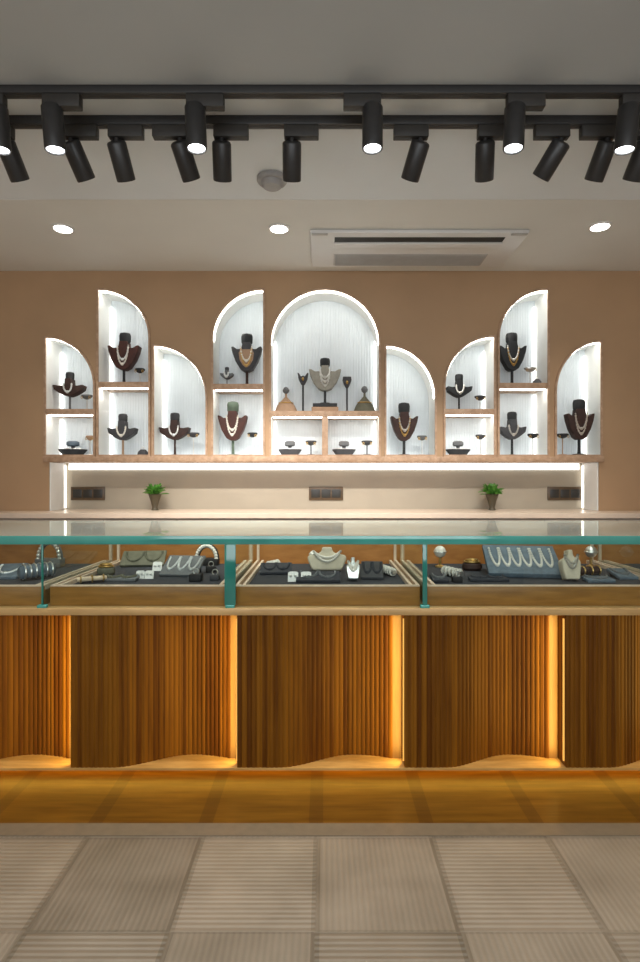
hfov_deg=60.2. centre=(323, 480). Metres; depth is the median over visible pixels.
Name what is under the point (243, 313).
display niche
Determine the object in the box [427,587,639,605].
drawer front
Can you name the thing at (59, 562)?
arch
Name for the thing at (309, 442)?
stand
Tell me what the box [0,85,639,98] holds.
track
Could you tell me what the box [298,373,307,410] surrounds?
stand
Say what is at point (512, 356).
bust
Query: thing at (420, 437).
stand
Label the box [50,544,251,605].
display tray
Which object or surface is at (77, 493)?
socket
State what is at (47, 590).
tray
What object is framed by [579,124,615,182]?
track spotlight
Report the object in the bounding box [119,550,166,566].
pad
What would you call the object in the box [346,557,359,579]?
bust
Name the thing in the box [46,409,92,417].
shelf
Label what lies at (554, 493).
socket
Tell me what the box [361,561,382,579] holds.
pad
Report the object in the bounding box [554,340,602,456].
display niche
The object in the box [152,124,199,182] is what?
track spotlight
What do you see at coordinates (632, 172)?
track spotlight
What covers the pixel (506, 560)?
pad
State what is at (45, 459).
display shelf
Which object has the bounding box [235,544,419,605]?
display tray
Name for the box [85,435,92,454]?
stand
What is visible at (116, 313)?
display niche
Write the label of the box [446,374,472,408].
bust
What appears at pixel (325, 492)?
socket
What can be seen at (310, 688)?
counter panel
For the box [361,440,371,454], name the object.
stand
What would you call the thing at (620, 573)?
pad
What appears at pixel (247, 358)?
bust
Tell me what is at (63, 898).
floor
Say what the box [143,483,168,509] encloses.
potted plant
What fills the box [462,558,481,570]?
cushion
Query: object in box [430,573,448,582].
pad
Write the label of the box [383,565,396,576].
roll
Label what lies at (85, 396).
stand
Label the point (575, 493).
socket
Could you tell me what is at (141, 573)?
card
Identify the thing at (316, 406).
pedestal
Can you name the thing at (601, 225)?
recessed light
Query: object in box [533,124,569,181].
track spotlight
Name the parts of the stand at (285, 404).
knob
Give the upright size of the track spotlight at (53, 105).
0.193 m
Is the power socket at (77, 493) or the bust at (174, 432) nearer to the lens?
the bust at (174, 432)
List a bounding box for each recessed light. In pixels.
[51,223,74,233]
[268,223,289,233]
[588,221,612,231]
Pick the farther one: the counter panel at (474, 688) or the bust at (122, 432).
the bust at (122, 432)
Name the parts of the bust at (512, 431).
stem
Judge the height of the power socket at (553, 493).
0.086 m
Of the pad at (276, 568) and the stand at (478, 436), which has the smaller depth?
the pad at (276, 568)
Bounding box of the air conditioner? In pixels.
[310,230,529,266]
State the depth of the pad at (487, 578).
2.40 m
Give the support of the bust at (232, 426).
in the display niche at (243, 313)
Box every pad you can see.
[0,563,27,579]
[104,574,139,581]
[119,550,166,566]
[159,555,205,576]
[260,562,291,574]
[296,570,339,582]
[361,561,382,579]
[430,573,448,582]
[468,575,508,581]
[482,545,560,577]
[581,574,615,582]
[606,568,638,579]
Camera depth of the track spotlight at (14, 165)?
2.18 m
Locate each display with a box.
[58,441,87,454]
[278,441,301,454]
[332,441,355,454]
[446,441,469,454]
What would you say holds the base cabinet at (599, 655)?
on the floor
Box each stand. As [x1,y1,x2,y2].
[81,394,92,408]
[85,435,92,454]
[134,368,144,381]
[187,432,198,454]
[247,432,256,454]
[275,387,296,410]
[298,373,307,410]
[305,440,315,454]
[342,377,351,410]
[354,386,374,410]
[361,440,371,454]
[417,435,426,454]
[433,546,446,567]
[474,395,485,408]
[475,434,485,454]
[524,367,536,382]
[527,433,538,454]
[557,433,568,454]
[584,546,597,566]
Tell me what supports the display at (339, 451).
in the display niche at (316, 324)
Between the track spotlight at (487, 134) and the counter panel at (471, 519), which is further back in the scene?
the counter panel at (471, 519)
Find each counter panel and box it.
[0,518,31,520]
[31,518,177,520]
[71,615,236,767]
[178,518,323,520]
[236,615,400,767]
[324,518,469,520]
[401,615,557,767]
[470,518,616,520]
[616,518,639,520]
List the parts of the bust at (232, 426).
stem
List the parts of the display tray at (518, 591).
corner post, rail, rail, rail, rail, rail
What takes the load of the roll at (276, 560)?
on the display tray at (253, 589)
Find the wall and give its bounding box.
[0,271,639,510]
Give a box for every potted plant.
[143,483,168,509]
[479,483,503,509]
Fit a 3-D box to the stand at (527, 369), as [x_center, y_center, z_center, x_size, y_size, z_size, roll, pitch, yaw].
[1.427,-0.725,3.825,0.083,0.125,0.065,0,0,0]
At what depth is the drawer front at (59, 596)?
2.23 m
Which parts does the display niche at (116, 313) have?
ribbed panel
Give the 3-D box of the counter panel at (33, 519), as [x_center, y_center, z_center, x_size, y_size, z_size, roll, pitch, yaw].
[-1.374,0.726,3.573,0.913,0.987,0.294,0,0,0]
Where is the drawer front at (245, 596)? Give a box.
[235,587,419,605]
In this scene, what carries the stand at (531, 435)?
in the display niche at (528, 316)
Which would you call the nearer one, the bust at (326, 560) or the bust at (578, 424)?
the bust at (326, 560)
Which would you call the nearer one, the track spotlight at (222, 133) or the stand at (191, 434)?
the track spotlight at (222, 133)
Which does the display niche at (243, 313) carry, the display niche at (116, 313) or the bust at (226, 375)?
the bust at (226, 375)
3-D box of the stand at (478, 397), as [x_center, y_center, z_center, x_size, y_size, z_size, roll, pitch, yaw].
[1.081,-0.539,3.825,0.076,0.104,0.060,0,0,0]
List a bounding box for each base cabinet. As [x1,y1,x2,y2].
[0,615,70,758]
[558,615,639,767]
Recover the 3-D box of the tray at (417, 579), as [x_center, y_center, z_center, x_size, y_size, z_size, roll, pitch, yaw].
[0.931,0.475,2.604,1.026,0.062,0.702,0,0,0]
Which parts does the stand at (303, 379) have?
stem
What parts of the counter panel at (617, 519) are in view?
door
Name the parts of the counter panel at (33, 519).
door, door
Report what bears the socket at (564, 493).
attached to the power socket at (553, 493)
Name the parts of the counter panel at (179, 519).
door, door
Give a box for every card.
[136,570,144,578]
[145,570,153,578]
[152,562,162,570]
[288,572,297,581]
[301,572,310,576]
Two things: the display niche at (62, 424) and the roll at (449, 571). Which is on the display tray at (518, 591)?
the roll at (449, 571)
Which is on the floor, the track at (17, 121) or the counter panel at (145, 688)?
the counter panel at (145, 688)
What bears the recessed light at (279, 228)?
in the ceiling
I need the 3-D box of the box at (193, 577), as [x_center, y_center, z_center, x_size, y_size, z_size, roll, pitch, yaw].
[-0.562,0.411,2.425,0.054,0.056,0.054,0,0,0]
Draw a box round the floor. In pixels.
[0,771,639,961]
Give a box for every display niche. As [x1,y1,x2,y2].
[43,336,95,456]
[96,288,150,456]
[152,344,207,456]
[211,288,264,456]
[269,288,380,456]
[384,344,436,456]
[443,335,495,456]
[497,288,549,456]
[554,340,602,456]
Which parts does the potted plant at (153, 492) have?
pot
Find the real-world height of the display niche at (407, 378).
0.759 m
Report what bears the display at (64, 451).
in the display niche at (62, 424)
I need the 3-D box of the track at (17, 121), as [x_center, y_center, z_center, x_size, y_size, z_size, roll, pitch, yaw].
[0.000,-1.403,2.160,5.492,0.035,0.036,0,0,0]
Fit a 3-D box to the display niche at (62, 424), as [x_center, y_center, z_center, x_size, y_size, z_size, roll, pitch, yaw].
[-1.716,-0.571,3.841,0.346,0.813,0.245,0,0,0]
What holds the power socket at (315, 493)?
attached to the wall recess
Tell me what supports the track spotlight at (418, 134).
hanging from the track at (17, 121)
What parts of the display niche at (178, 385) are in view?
ribbed panel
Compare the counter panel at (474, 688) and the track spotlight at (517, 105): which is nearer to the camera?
the track spotlight at (517, 105)
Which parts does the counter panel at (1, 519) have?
door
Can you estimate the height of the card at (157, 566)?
0.044 m
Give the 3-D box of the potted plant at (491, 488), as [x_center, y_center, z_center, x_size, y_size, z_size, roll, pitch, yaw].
[1.156,0.108,3.801,0.179,0.187,0.152,0,0,-40]
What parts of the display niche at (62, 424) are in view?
ribbed panel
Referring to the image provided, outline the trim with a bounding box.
[0,823,639,835]
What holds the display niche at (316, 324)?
attached to the wall
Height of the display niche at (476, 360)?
0.820 m
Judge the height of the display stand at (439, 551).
0.108 m
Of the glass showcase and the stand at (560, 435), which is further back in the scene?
the stand at (560, 435)
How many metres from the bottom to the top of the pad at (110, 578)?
0.026 m
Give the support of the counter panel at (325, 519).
on the floor
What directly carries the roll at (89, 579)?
on the display tray at (159, 590)
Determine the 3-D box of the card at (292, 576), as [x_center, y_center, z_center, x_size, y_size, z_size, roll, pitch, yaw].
[-0.135,0.418,2.409,0.045,0.044,0.024,0,0,0]
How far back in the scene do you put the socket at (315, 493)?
3.94 m
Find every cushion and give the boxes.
[97,563,114,574]
[137,447,147,454]
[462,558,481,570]
[533,376,540,382]
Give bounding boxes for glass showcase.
[0,521,639,607]
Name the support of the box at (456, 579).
on the display tray at (518, 591)
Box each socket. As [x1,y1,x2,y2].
[71,487,104,499]
[73,489,81,497]
[83,489,91,497]
[93,489,101,497]
[309,487,342,499]
[311,489,319,497]
[322,489,329,497]
[332,489,340,497]
[547,487,581,499]
[550,489,558,497]
[560,489,568,497]
[571,489,579,497]
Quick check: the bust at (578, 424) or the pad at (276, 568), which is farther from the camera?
the bust at (578, 424)
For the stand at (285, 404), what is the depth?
3.81 m
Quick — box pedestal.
[312,403,337,410]
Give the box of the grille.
[333,254,487,265]
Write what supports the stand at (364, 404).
on the display niche at (316, 324)
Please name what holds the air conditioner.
attached to the ceiling
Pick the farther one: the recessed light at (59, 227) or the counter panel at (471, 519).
the counter panel at (471, 519)
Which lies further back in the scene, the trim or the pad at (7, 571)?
the pad at (7, 571)
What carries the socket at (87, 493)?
attached to the power socket at (77, 493)
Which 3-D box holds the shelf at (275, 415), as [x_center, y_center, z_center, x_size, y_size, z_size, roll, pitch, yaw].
[0.007,-0.455,3.837,0.728,0.036,0.229,0,0,0]
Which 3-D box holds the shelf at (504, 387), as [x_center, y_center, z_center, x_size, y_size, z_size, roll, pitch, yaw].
[1.346,-0.644,3.837,0.326,0.036,0.229,0,0,0]
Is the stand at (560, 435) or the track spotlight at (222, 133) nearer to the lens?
the track spotlight at (222, 133)
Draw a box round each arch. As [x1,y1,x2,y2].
[35,544,64,567]
[195,544,219,565]
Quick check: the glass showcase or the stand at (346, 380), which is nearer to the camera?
the glass showcase
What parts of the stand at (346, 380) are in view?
stem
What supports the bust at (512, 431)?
in the display niche at (528, 316)
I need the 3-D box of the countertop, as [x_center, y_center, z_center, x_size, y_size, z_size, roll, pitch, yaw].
[0.000,0.216,3.693,5.496,0.030,0.526,0,0,0]
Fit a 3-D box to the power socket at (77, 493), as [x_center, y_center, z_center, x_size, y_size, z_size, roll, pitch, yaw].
[-1.686,0.089,3.949,0.236,0.086,0.013,0,0,0]
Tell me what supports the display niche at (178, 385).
attached to the wall
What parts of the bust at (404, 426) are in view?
stem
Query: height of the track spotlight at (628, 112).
0.193 m
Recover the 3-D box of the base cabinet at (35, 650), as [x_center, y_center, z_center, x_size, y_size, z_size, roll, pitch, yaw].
[-1.351,0.839,2.376,0.672,0.610,0.348,0,0,0]
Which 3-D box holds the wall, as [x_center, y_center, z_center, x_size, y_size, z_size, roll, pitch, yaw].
[0.000,-0.131,3.745,5.500,2.700,0.030,0,0,0]
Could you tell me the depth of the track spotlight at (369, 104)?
1.97 m
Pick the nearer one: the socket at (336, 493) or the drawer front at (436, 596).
the drawer front at (436, 596)
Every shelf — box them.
[43,457,603,462]
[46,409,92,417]
[98,382,147,392]
[213,384,262,393]
[271,411,378,419]
[446,409,493,417]
[500,383,547,392]
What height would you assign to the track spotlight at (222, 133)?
0.190 m
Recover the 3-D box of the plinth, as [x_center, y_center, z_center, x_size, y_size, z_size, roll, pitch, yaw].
[0.000,1.180,2.599,5.492,0.071,0.802,0,0,0]
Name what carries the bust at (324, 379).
on the pedestal
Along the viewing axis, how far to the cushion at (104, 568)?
2.56 m
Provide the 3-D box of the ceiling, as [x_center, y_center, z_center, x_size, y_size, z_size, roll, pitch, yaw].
[0.000,-1.497,1.050,5.500,0.168,6.100,0,0,0]
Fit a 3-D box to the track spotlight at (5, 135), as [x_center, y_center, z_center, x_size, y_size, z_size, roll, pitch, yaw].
[-1.209,-1.290,1.993,0.148,0.193,0.084,0,0,0]
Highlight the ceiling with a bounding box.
[0,0,639,270]
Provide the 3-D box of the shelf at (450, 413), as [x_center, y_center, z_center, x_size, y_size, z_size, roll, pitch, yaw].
[0.983,-0.469,3.837,0.329,0.036,0.229,0,0,0]
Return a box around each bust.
[53,372,86,408]
[107,414,137,454]
[108,332,141,381]
[159,413,190,454]
[218,401,247,454]
[220,367,233,379]
[231,333,261,383]
[308,547,345,570]
[309,358,340,402]
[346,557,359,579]
[390,402,417,454]
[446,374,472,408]
[500,332,526,382]
[500,412,526,454]
[558,550,580,579]
[564,399,594,454]
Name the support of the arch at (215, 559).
on the display tray at (159, 590)
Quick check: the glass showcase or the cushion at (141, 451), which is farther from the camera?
the cushion at (141, 451)
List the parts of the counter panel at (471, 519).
door, door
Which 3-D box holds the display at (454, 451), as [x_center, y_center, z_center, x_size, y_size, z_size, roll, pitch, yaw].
[0.933,-0.227,3.845,0.170,0.102,0.106,0,0,0]
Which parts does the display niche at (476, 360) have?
ribbed panel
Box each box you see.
[189,568,202,581]
[206,561,215,572]
[210,569,219,580]
[451,571,462,582]
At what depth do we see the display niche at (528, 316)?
3.94 m
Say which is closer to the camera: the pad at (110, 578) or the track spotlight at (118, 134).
the track spotlight at (118, 134)
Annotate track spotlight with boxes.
[0,93,11,155]
[0,124,29,182]
[41,93,82,155]
[64,124,98,182]
[107,124,144,182]
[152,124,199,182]
[184,93,224,154]
[212,124,248,182]
[282,124,318,182]
[343,93,382,154]
[393,124,428,182]
[475,124,503,182]
[503,93,545,154]
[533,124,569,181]
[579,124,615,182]
[613,93,639,155]
[622,124,639,182]
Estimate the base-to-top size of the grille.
0.006 m
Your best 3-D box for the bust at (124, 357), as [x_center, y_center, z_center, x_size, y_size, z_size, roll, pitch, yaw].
[-1.387,-0.850,3.841,0.215,0.362,0.091,0,0,0]
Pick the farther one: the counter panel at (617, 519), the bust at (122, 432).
the bust at (122, 432)
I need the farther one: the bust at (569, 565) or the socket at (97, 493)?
the socket at (97, 493)
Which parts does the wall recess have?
panel, panel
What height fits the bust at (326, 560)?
0.116 m
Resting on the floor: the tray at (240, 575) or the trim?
the trim
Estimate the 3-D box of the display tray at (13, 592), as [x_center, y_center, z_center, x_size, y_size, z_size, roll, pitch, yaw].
[-1.569,0.406,2.602,0.862,0.200,0.734,0,0,0]
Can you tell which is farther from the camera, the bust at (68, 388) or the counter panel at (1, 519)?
the bust at (68, 388)
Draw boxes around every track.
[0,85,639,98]
[9,115,639,128]
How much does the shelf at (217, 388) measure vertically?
0.036 m
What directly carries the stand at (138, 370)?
on the display niche at (116, 313)
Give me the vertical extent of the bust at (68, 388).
0.272 m
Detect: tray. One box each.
[0,544,111,605]
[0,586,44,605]
[45,588,49,603]
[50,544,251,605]
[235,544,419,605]
[236,565,250,583]
[402,544,639,605]
[402,565,421,598]
[598,544,639,572]
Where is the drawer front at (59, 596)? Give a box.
[50,587,224,605]
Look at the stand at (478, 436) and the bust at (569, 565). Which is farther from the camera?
the stand at (478, 436)
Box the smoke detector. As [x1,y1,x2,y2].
[257,170,286,191]
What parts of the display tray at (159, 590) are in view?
rail, rail, corner post, rail, rail, rail, corner post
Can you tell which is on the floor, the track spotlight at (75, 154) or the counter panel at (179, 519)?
the counter panel at (179, 519)
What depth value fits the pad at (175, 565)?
2.58 m
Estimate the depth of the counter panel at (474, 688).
2.26 m
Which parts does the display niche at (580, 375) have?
ribbed panel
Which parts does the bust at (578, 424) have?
stem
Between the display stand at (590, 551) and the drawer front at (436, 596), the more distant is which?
the display stand at (590, 551)
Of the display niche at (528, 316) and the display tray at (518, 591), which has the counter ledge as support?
the display tray at (518, 591)
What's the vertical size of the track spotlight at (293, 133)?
0.190 m
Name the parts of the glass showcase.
divider pane, pane, panel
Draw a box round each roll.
[17,561,55,580]
[77,574,106,583]
[266,559,279,562]
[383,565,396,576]
[441,566,463,576]
[580,565,601,575]
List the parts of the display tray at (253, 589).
rail, rail, corner post, rail, corner post, rail, rail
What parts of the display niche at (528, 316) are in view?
ribbed panel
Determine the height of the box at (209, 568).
0.052 m
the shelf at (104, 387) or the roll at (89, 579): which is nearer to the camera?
the roll at (89, 579)
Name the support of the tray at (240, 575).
on the display tray at (159, 590)
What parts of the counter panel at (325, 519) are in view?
door, door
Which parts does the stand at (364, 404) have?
knob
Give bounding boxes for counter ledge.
[0,598,639,614]
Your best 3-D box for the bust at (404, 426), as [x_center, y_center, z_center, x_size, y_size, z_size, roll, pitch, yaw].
[0.557,-0.361,3.843,0.187,0.369,0.089,0,0,0]
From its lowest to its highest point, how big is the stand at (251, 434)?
0.159 m
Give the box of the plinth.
[0,754,639,770]
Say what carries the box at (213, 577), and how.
on the display tray at (159, 590)
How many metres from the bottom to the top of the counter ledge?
0.027 m
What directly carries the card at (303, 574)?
on the display tray at (253, 589)
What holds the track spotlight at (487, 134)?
hanging from the track at (17, 121)
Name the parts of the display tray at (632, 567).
corner post, rail, rail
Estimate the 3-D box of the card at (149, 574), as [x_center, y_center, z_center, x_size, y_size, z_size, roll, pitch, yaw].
[-0.784,0.422,2.481,0.038,0.038,0.022,0,0,0]
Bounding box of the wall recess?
[50,462,597,510]
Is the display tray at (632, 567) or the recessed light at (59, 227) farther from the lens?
the recessed light at (59, 227)
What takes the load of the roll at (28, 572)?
on the display tray at (13, 592)
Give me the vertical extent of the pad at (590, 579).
0.027 m
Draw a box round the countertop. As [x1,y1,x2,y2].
[0,509,639,517]
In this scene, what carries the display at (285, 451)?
in the display niche at (316, 324)
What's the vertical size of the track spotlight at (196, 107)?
0.192 m
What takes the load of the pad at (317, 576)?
on the display tray at (253, 589)
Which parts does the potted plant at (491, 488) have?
pot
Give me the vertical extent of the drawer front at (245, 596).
0.078 m
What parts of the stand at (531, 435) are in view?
stem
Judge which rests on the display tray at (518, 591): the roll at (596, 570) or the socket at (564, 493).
the roll at (596, 570)
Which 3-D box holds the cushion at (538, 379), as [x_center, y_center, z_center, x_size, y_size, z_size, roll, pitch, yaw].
[1.472,-0.693,3.815,0.062,0.060,0.049,0,0,0]
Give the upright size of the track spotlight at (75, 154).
0.188 m
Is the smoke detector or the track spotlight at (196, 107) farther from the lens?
the smoke detector
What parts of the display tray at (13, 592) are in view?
rail, rail, rail, corner post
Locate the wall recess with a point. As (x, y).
(188, 485)

